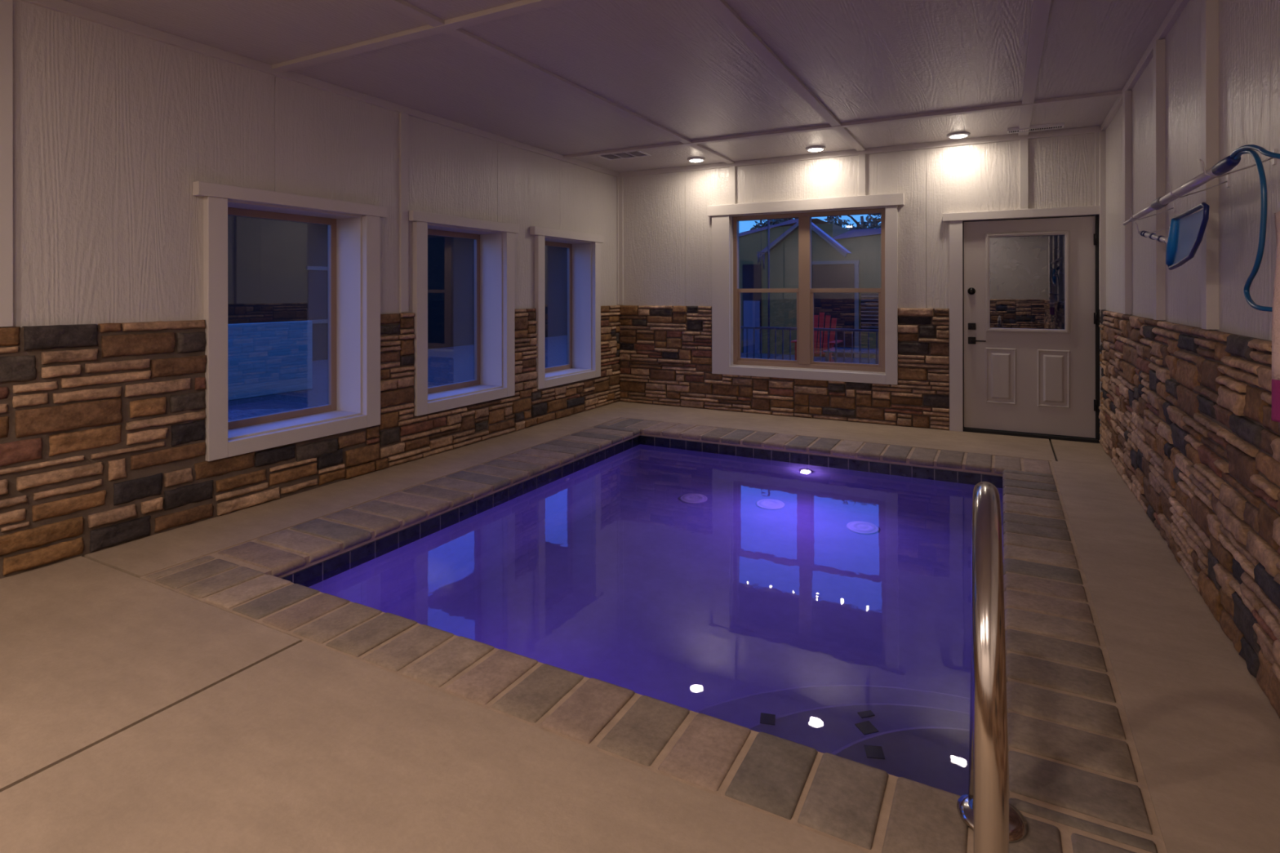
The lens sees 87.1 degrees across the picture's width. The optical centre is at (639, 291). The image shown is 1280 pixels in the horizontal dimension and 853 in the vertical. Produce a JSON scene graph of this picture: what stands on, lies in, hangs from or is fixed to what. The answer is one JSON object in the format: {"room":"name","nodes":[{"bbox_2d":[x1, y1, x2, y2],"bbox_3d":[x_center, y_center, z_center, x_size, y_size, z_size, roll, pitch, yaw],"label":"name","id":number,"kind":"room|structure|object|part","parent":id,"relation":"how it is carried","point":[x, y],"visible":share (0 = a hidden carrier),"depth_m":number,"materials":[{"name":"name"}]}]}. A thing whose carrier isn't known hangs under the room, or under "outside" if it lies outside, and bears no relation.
{"room":"indoor swimming pool","nodes":[
{"label":"indoor swimming pool","id":0,"kind":"room"},
{"bbox_2d":[0,0,620,578],"bbox_3d":[-2.479,-0.055,4.413,0.358,3.000,8.900,0,0,28],"label":"wall","id":1,"kind":"structure","parent":0,"point":[107,133],"depth_m":3.78,"materials":[{"name":"paint"}]},
{"bbox_2d":[192,181,386,461],"bbox_3d":[-2.390,0.178,4.571,0.364,1.637,1.353,0,0,28],"label":"window","id":2,"kind":"structure","parent":1,"relation":"in","point":[353,239],"depth_m":4.75,"materials":[{"name":"grey wood"}]},
{"bbox_3d":[-2.528,0.218,4.011,0.052,1.557,0.115,0,0,28],"label":"casing","id":3,"kind":"part","parent":2,"relation":"part of","materials":[{"name":"grey wood"}]},
{"bbox_3d":[-2.534,0.172,4.648,0.038,1.441,0.979,0,0,28],"label":"frame","id":4,"kind":"part","parent":2,"relation":"part of","materials":[{"name":"beige plastic"}]},
{"bbox_3d":[-2.259,-0.600,4.500,0.064,0.080,1.353,0,0,28],"label":"head casing","id":5,"kind":"part","parent":2,"relation":"part of","materials":[{"name":"grey wood"}]},
{"bbox_3d":[-2.418,0.899,4.586,0.300,0.012,0.979,0,0,28],"label":"sill","id":6,"kind":"part","parent":2,"relation":"part of","materials":[{"name":"grey wood"}]},
{"bbox_3d":[-2.263,0.951,4.503,0.052,0.092,1.003,0,0,28],"label":"casing","id":7,"kind":"part","parent":2,"relation":"part of","materials":[{"name":"grey wood"}]},
{"bbox_3d":[-1.997,0.218,5.000,0.052,1.557,0.125,0,0,28],"label":"casing","id":8,"kind":"part","parent":2,"relation":"part of","materials":[{"name":"grey wood"}]},
{"bbox_2d":[408,210,519,416],"bbox_3d":[-1.636,0.175,5.975,0.364,1.633,1.320,0,0,28],"label":"window","id":9,"kind":"structure","parent":1,"relation":"in","point":[494,251],"depth_m":6.33,"materials":[{"name":"grey wood"}]},
{"bbox_3d":[-1.771,0.216,5.420,0.052,1.553,0.115,0,0,28],"label":"casing","id":10,"kind":"part","parent":9,"relation":"part of","materials":[{"name":"grey wood"}]},
{"bbox_3d":[-1.780,0.172,6.052,0.038,1.441,0.966,0,0,28],"label":"frame","id":11,"kind":"part","parent":9,"relation":"part of","materials":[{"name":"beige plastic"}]},
{"bbox_3d":[-1.505,-0.601,5.904,0.064,0.080,1.320,0,0,28],"label":"head casing","id":12,"kind":"part","parent":9,"relation":"part of","materials":[{"name":"grey wood"}]},
{"bbox_3d":[-1.663,0.898,5.990,0.300,0.012,0.966,0,0,28],"label":"sill","id":13,"kind":"part","parent":9,"relation":"part of","materials":[{"name":"grey wood"}]},
{"bbox_3d":[-1.508,0.948,5.907,0.052,0.088,0.990,0,0,28],"label":"casing","id":14,"kind":"part","parent":9,"relation":"part of","materials":[{"name":"grey wood"}]},
{"bbox_3d":[-1.247,0.215,6.394,0.052,1.553,0.117,0,0,28],"label":"casing","id":15,"kind":"part","parent":9,"relation":"part of","materials":[{"name":"grey wood"}]},
{"bbox_2d":[529,226,604,389],"bbox_3d":[-0.893,0.167,7.358,0.364,1.637,1.320,0,0,28],"label":"window","id":16,"kind":"structure","parent":1,"relation":"in","point":[584,256],"depth_m":7.73,"materials":[{"name":"grey wood"}]},
{"bbox_3d":[-1.017,0.208,6.823,0.052,1.554,0.110,0,0,28],"label":"casing","id":17,"kind":"part","parent":16,"relation":"part of","materials":[{"name":"grey wood"}]},
{"bbox_3d":[-1.032,0.167,7.442,0.038,1.448,0.943,0,0,28],"label":"frame","id":18,"kind":"part","parent":16,"relation":"part of","materials":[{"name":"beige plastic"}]},
{"bbox_3d":[-0.762,-0.611,7.287,0.064,0.083,1.320,0,0,28],"label":"head casing","id":19,"kind":"part","parent":16,"relation":"part of","materials":[{"name":"grey wood"}]},
{"bbox_3d":[-0.916,0.897,7.380,0.300,0.012,0.943,0,0,28],"label":"sill","id":20,"kind":"part","parent":16,"relation":"part of","materials":[{"name":"grey wood"}]},
{"bbox_3d":[-0.761,0.944,7.297,0.052,0.082,0.967,0,0,28],"label":"casing","id":21,"kind":"part","parent":16,"relation":"part of","materials":[{"name":"grey wood"}]},
{"bbox_3d":[-0.505,0.208,7.774,0.052,1.554,0.116,0,0,28],"label":"casing","id":22,"kind":"part","parent":16,"relation":"part of","materials":[{"name":"grey wood"}]},
{"bbox_2d":[20,0,1189,177],"bbox_3d":[-0.158,-1.430,3.249,4.954,0.055,8.752,0,0,28],"label":"trim","id":23,"kind":"structure","parent":1,"relation":"attached to","point":[60,6],"depth_m":5.05,"materials":[{"name":"grey wood"}]},
{"bbox_2d":[63,0,1175,173],"bbox_3d":[-0.224,-1.505,3.285,5.402,0.146,9.050,0,0,28],"label":"ceiling","id":24,"kind":"structure","parent":0,"point":[673,82],"depth_m":4.23,"materials":[{"name":"grey wood"}]},
{"bbox_2d":[597,151,651,159],"bbox_3d":[-0.184,-1.452,7.163,0.520,0.014,0.320,0,0,28],"label":"ceiling vent","id":25,"kind":"object","parent":24,"relation":"in","point":[637,153],"visible":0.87,"depth_m":7.17,"materials":[{"name":"white plastic"}]},
{"bbox_2d":[687,156,705,162],"bbox_3d":[0.619,-1.443,7.390,0.196,0.031,0.196,0,0,28],"label":"recessed light","id":26,"kind":"object","parent":24,"relation":"in","point":[696,159],"visible":1,"depth_m":7.33,"materials":[{"name":"white plastic"}]},
{"bbox_2d":[805,146,825,151],"bbox_3d":[1.784,-1.445,6.832,0.196,0.031,0.196,0,0,28],"label":"recessed light","id":27,"kind":"object","parent":24,"relation":"in","point":[812,148],"visible":1,"depth_m":6.78,"materials":[{"name":"white plastic"}]},
{"bbox_2d":[946,131,969,138],"bbox_3d":[2.956,-1.446,6.247,0.196,0.031,0.196,0,0,28],"label":"recessed light","id":28,"kind":"object","parent":24,"relation":"in","point":[962,134],"visible":1,"depth_m":6.20,"materials":[{"name":"white plastic"}]},
{"bbox_2d":[1007,122,1064,133],"bbox_3d":[3.501,-1.448,5.960,0.430,0.028,0.110,0,0,28],"label":"ceiling vent","id":29,"kind":"object","parent":24,"relation":"in","point":[1060,125],"visible":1,"depth_m":5.92,"materials":[{"name":"white plastic"}]},
{"bbox_2d":[0,400,1279,852],"bbox_3d":[-0.121,1.402,3.311,4.952,0.120,8.890,0,0,28],"label":"floor","id":30,"kind":"structure","parent":0,"point":[137,715],"depth_m":2.08,"materials":[{"name":"concrete"}]},
{"bbox_2d":[139,417,1167,852],"bbox_3d":[0.449,1.988,4.251,3.935,1.306,4.555,0,0,28],"label":"swimming pool","id":31,"kind":"object","parent":30,"relation":"in","point":[778,626],"visible":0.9,"depth_m":3.00,"materials":[{"name":"paint"}]},
{"bbox_2d":[956,481,1027,852],"bbox_3d":[0.733,0.875,1.404,0.167,0.932,0.849,0,0,28],"label":"grab rail","id":32,"kind":"object","parent":31,"relation":"attached to","point":[986,809],"visible":1,"depth_m":1.12,"materials":[{"name":"silver metal"}]},
{"bbox_2d":[618,132,1099,440],"bbox_3d":[1.870,-0.060,7.178,5.402,3.000,0.210,0,0,28],"label":"wall","id":33,"kind":"structure","parent":0,"point":[665,227],"depth_m":7.06,"materials":[{"name":"paint"}]},
{"bbox_2d":[706,192,904,385],"bbox_3d":[1.735,-0.024,7.243,2.093,1.908,0.204,0,0,28],"label":"window","id":34,"kind":"structure","parent":33,"relation":"in","point":[726,292],"depth_m":7.22,"materials":[{"name":"grey"}]},
{"bbox_3d":[0.919,0.036,7.609,0.208,1.790,0.052,0,0,28],"label":"casing","id":35,"kind":"part","parent":34,"relation":"part of","materials":[{"name":"grey wood"}]},
{"bbox_3d":[1.421,0.372,7.461,0.702,0.812,0.038,0,0,28],"label":"sash","id":36,"kind":"part","parent":34,"relation":"part of","materials":[{"name":"beige plastic"}]},
{"bbox_3d":[1.701,-0.919,7.181,2.093,0.118,0.064,0,0,28],"label":"head casing","id":37,"kind":"part","parent":34,"relation":"part of","materials":[{"name":"grey wood"}]},
{"bbox_3d":[1.744,0.882,7.166,1.663,0.095,0.052,0,0,28],"label":"casing","id":38,"kind":"part","parent":34,"relation":"part of","materials":[{"name":"grey wood"}]},
{"bbox_3d":[1.789,0.829,7.250,1.639,0.012,0.140,0,0,28],"label":"sill","id":39,"kind":"part","parent":34,"relation":"part of","materials":[{"name":"grey wood"}]},
{"bbox_3d":[1.793,-0.013,7.259,1.639,1.671,0.080,0,0,28],"label":"frame","id":40,"kind":"part","parent":34,"relation":"part of","materials":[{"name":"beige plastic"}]},
{"bbox_3d":[2.157,0.371,7.065,0.724,0.812,0.038,0,0,28],"label":"sash","id":41,"kind":"part","parent":34,"relation":"part of","materials":[{"name":"beige plastic"}]},
{"bbox_3d":[2.525,0.034,6.746,0.112,1.790,0.052,0,0,28],"label":"casing","id":42,"kind":"part","parent":34,"relation":"part of","materials":[{"name":"grey wood"}]},
{"bbox_2d":[942,205,1105,443],"bbox_3d":[3.538,0.290,6.267,1.302,2.095,0.175,0,0,28],"label":"door","id":43,"kind":"structure","parent":33,"relation":"in","point":[1029,383],"depth_m":6.23,"materials":[{"name":"grey wood"}]},
{"bbox_3d":[3.041,0.329,6.472,0.116,2.018,0.045,0,0,28],"label":"casing","id":44,"kind":"part","parent":43,"relation":"part of","materials":[{"name":"grey wood"}]},
{"bbox_3d":[3.174,0.467,6.434,0.066,0.067,0.012,0,0,28],"label":"handle","id":45,"kind":"part","parent":43,"relation":"part of","materials":[{"name":"black metal"}]},
{"bbox_3d":[3.206,0.466,6.379,0.133,0.024,0.054,0,0,28],"label":"lever","id":46,"kind":"part","parent":43,"relation":"part of","materials":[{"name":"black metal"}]},
{"bbox_3d":[3.388,0.792,6.318,0.254,0.522,0.012,0,0,28],"label":"raised panel","id":47,"kind":"part","parent":43,"relation":"part of","materials":[{"name":"beige paint"}]},
{"bbox_3d":[3.509,-0.719,6.215,1.302,0.077,0.055,0,0,28],"label":"head casing","id":48,"kind":"part","parent":43,"relation":"part of","materials":[{"name":"grey wood"}]},
{"bbox_2d":[989,235,1064,329],"bbox_3d":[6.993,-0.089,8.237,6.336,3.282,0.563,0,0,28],"label":"window pane","id":49,"kind":"object","parent":43,"relation":"in","point":[1027,273],"visible":0.08,"depth_m":9.10,"materials":[{"name":"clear glass"}]},
{"bbox_3d":[3.570,-0.086,6.215,0.676,0.931,0.026,0,0,28],"label":"light frame","id":50,"kind":"part","parent":43,"relation":"part of","materials":[{"name":"beige paint"}]},
{"bbox_3d":[3.761,0.791,6.118,0.253,0.522,0.012,0,0,28],"label":"raised panel","id":51,"kind":"part","parent":43,"relation":"part of","materials":[{"name":"beige paint"}]},
{"bbox_3d":[4.075,0.328,5.931,0.037,2.018,0.020,0,0,28],"label":"casing","id":52,"kind":"part","parent":43,"relation":"part of","materials":[{"name":"grey wood"}]},
{"bbox_2d":[1137,202,1209,270],"bbox_3d":[2.317,-0.207,2.955,0.047,0.228,1.328,0,0,28],"label":"skimmer","id":53,"kind":"object","parent":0,"point":[1186,232],"visible":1,"depth_m":2.73,"materials":[{"name":"blue plastic"}]},
{"bbox_3d":[2.405,-0.250,3.127,0.036,0.110,0.643,0,0,28],"label":"handle","id":54,"kind":"part","parent":53,"relation":"part of","materials":[{"name":"white plastic"}]},
{"bbox_2d":[1098,0,1279,717],"bbox_3d":[2.028,-0.060,1.990,0.211,3.000,8.900,0,0,28],"label":"wall","id":55,"kind":"structure","parent":0,"point":[1185,406],"depth_m":2.88,"materials":[{"name":"paint"}]},
{"bbox_2d":[1128,202,1175,219],"bbox_3d":[2.715,-0.425,3.573,0.199,0.083,0.024,0,0,28],"label":"hook","id":56,"kind":"object","parent":55,"relation":"attached to","point":[1174,203],"visible":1,"depth_m":3.56,"materials":[{"name":"silver metal"}]},
{"bbox_3d":[2.800,-0.441,3.527,0.006,0.050,0.024,0,0,28],"label":"hook plate","id":57,"kind":"part","parent":56,"relation":"part of","materials":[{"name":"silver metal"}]},
{"bbox_2d":[1134,222,1169,233],"bbox_3d":[2.626,-0.330,3.406,0.199,0.083,0.024,0,0,28],"label":"hook","id":58,"kind":"object","parent":55,"relation":"attached to","point":[1135,222],"visible":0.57,"depth_m":3.41,"materials":[{"name":"silver metal"}]},
{"bbox_2d":[1166,173,1229,197],"bbox_3d":[2.266,-0.426,2.736,0.199,0.083,0.024,0,0,28],"label":"hook","id":59,"kind":"object","parent":55,"relation":"attached to","point":[1227,181],"visible":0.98,"depth_m":2.72,"materials":[{"name":"silver metal"}]},
{"bbox_3d":[2.350,-0.443,2.691,0.006,0.050,0.024,0,0,28],"label":"hook plate","id":60,"kind":"part","parent":59,"relation":"part of","materials":[{"name":"silver metal"}]},
{"bbox_2d":[1199,148,1276,177],"bbox_3d":[2.019,-0.430,2.278,0.199,0.083,0.024,0,0,28],"label":"hook","id":61,"kind":"object","parent":55,"relation":"attached to","point":[1273,160],"visible":0.88,"depth_m":2.27,"materials":[{"name":"silver metal"}]},
{"bbox_2d":[1122,155,1240,225],"bbox_3d":[2.385,-0.412,3.069,0.048,0.050,2.180,0,0,28],"label":"pole","id":62,"kind":"object","parent":61,"relation":"on","point":[1228,163],"visible":0.96,"depth_m":2.56,"materials":[{"name":"silver metal"}]},
{"bbox_2d":[1230,144,1279,311],"bbox_3d":[1.756,-0.190,1.789,0.094,0.497,0.671,0,0,13],"label":"hose","id":63,"kind":"object","parent":62,"relation":"hanging from","point":[1237,153],"visible":0.98,"depth_m":1.91,"materials":[{"name":"blue"}]},
{"bbox_3d":[2.104,-0.447,2.232,0.006,0.050,0.024,0,0,28],"label":"hook plate","id":64,"kind":"part","parent":61,"relation":"part of","materials":[{"name":"silver metal"}]},
{"bbox_3d":[1.761,-0.244,1.736,0.141,0.042,0.010,0,0,28],"label":"towel hook","id":65,"kind":"object","parent":55,"relation":"attached to","visible":0},
{"bbox_2d":[1271,210,1279,422],"bbox_3d":[1.701,0.068,1.734,0.048,0.575,0.355,0,0,28],"label":"towel","id":66,"kind":"object","parent":65,"relation":"hanging from","point":[1275,411],"visible":1,"depth_m":1.83,"materials":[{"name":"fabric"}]},
{"label":"outside","id":67,"kind":"structure","parent":0,"visible":0},
{"bbox_2d":[227,335,875,411],"bbox_3d":[6.838,1.584,21.487,80.000,0.200,90.000,0,0,28],"label":"ground","id":68,"kind":"structure","parent":67,"point":[449,365],"depth_m":12.56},
{"bbox_2d":[227,408,297,421],"bbox_3d":[-3.964,1.337,6.461,2.400,0.322,2.900,0,0,28],"label":"heap","id":69,"kind":"object","parent":68,"relation":"on","point":[233,415],"visible":0.11,"depth_m":6.70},
{"bbox_2d":[227,320,312,400],"bbox_3d":[-5.793,0.974,9.078,0.100,1.050,2.980,0,0,28],"label":"fence","id":70,"kind":"object","parent":68,"relation":"on","point":[264,358],"visible":0.44,"depth_m":9.75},
{"bbox_2d":[227,215,567,360],"bbox_3d":[-6.150,-0.476,19.612,3.500,3.950,20.200,0,0,28],"label":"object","id":71,"kind":"object","parent":68,"relation":"on","point":[277,270],"visible":0.23,"depth_m":14.56,"materials":[{"name":"black"}]},
{"bbox_3d":[-6.833,-0.510,14.983,0.060,0.080,1.300,0,0,28],"label":"window trim","id":72,"kind":"part","parent":71,"relation":"part of","materials":[{"name":"white"}]},
{"bbox_3d":[-6.832,0.650,14.983,0.060,0.080,1.300,0,0,28],"label":"window trim","id":73,"kind":"part","parent":71,"relation":"part of","materials":[{"name":"white"}]},
{"bbox_2d":[756,219,769,357],"bbox_3d":[2.800,-0.097,15.255,0.292,3.171,0.180,0,0,28],"label":"post","id":74,"kind":"object","parent":68,"relation":"on","point":[761,251],"visible":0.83,"depth_m":15.18,"materials":[{"name":"grey paint"}]},
{"bbox_2d":[750,217,798,230],"bbox_3d":[5.731,-1.419,26.399,2.593,5.824,2.721,0,0,28],"label":"tree","id":75,"kind":"object","parent":68,"relation":"on","point":[772,222],"visible":0.04,"depth_m":25.90,"materials":[{"name":"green plant"}]},
{"bbox_2d":[740,326,878,364],"bbox_3d":[2.213,0.984,10.349,3.690,1.010,0.090,0,0,28],"label":"porch railing","id":76,"kind":"object","parent":68,"relation":"on","point":[768,328],"visible":0.2,"depth_m":10.07,"materials":[{"name":"metal"}]},
{"bbox_3d":[2.212,0.567,10.349,3.600,0.035,0.060,0,0,28],"label":"rail","id":77,"kind":"part","parent":76,"relation":"part of","materials":[{"name":"grey paint"}]},
{"bbox_2d":[738,217,880,358],"bbox_3d":[5.213,-0.264,18.046,8.200,3.500,5.600,0,0,28],"label":"house","id":78,"kind":"structure","parent":68,"relation":"on","point":[842,257],"depth_m":15.87,"materials":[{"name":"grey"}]},
{"bbox_3d":[2.710,0.414,16.292,0.470,2.150,0.020,0,0,28],"label":"entry door","id":79,"kind":"part","parent":78,"relation":"part of","materials":[{"name":"black"}]},
{"bbox_3d":[4.413,0.392,15.354,1.140,2.190,0.040,0,0,28],"label":"opening trim","id":80,"kind":"part","parent":78,"relation":"part of","materials":[{"name":"brown"}]},
{"bbox_2d":[861,295,878,327],"bbox_3d":[5.308,0.443,14.873,0.810,0.705,0.010,0,0,28],"label":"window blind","id":81,"kind":"object","parent":78,"relation":"hanging from","point":[869,304],"depth_m":14.98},
{"bbox_2d":[791,312,843,362],"bbox_3d":[3.235,0.938,12.210,0.780,1.105,0.885,0,0,28],"label":"chair","id":82,"kind":"object","parent":68,"relation":"on","point":[832,342],"visible":0.41,"depth_m":12.32,"materials":[{"name":"red paint"}]},
{"bbox_3d":[2.790,1.199,12.015,0.030,0.580,0.080,0,0,28],"label":"leg","id":83,"kind":"part","parent":82,"relation":"part of","materials":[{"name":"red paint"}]},
{"bbox_3d":[3.319,1.198,11.730,0.030,0.580,0.080,0,0,28],"label":"leg","id":84,"kind":"part","parent":82,"relation":"part of","materials":[{"name":"red paint"}]},
{"bbox_3d":[3.475,0.895,11.959,0.120,0.025,0.670,0,0,28],"label":"armrest","id":85,"kind":"part","parent":82,"relation":"part of","materials":[{"name":"red paint"}]},
{"bbox_2d":[813,356,875,364],"bbox_3d":[4.654,1.476,14.203,2.150,0.020,1.100,0,0,28],"label":"patio","id":86,"kind":"structure","parent":68,"relation":"on","point":[815,358],"depth_m":14.36,"materials":[{"name":"grey"}]},
{"bbox_2d":[822,346,878,364],"bbox_3d":[3.395,1.203,10.594,0.850,0.570,0.750,0,0,28],"label":"garden table","id":87,"kind":"object","parent":68,"relation":"on","point":[847,350],"visible":0.38,"depth_m":10.47,"materials":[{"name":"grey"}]},
{"bbox_3d":[2.910,1.216,10.485,0.040,0.545,0.040,0,0,28],"label":"leg","id":88,"kind":"part","parent":87,"relation":"part of","materials":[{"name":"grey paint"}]},
{"bbox_2d":[823,213,880,230],"bbox_3d":[7.574,-1.616,23.528,3.193,6.216,2.780,0,0,28],"label":"tree","id":89,"kind":"object","parent":68,"relation":"on","point":[874,224],"visible":0.12,"depth_m":23.59,"materials":[{"name":"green plant"}]}
]}

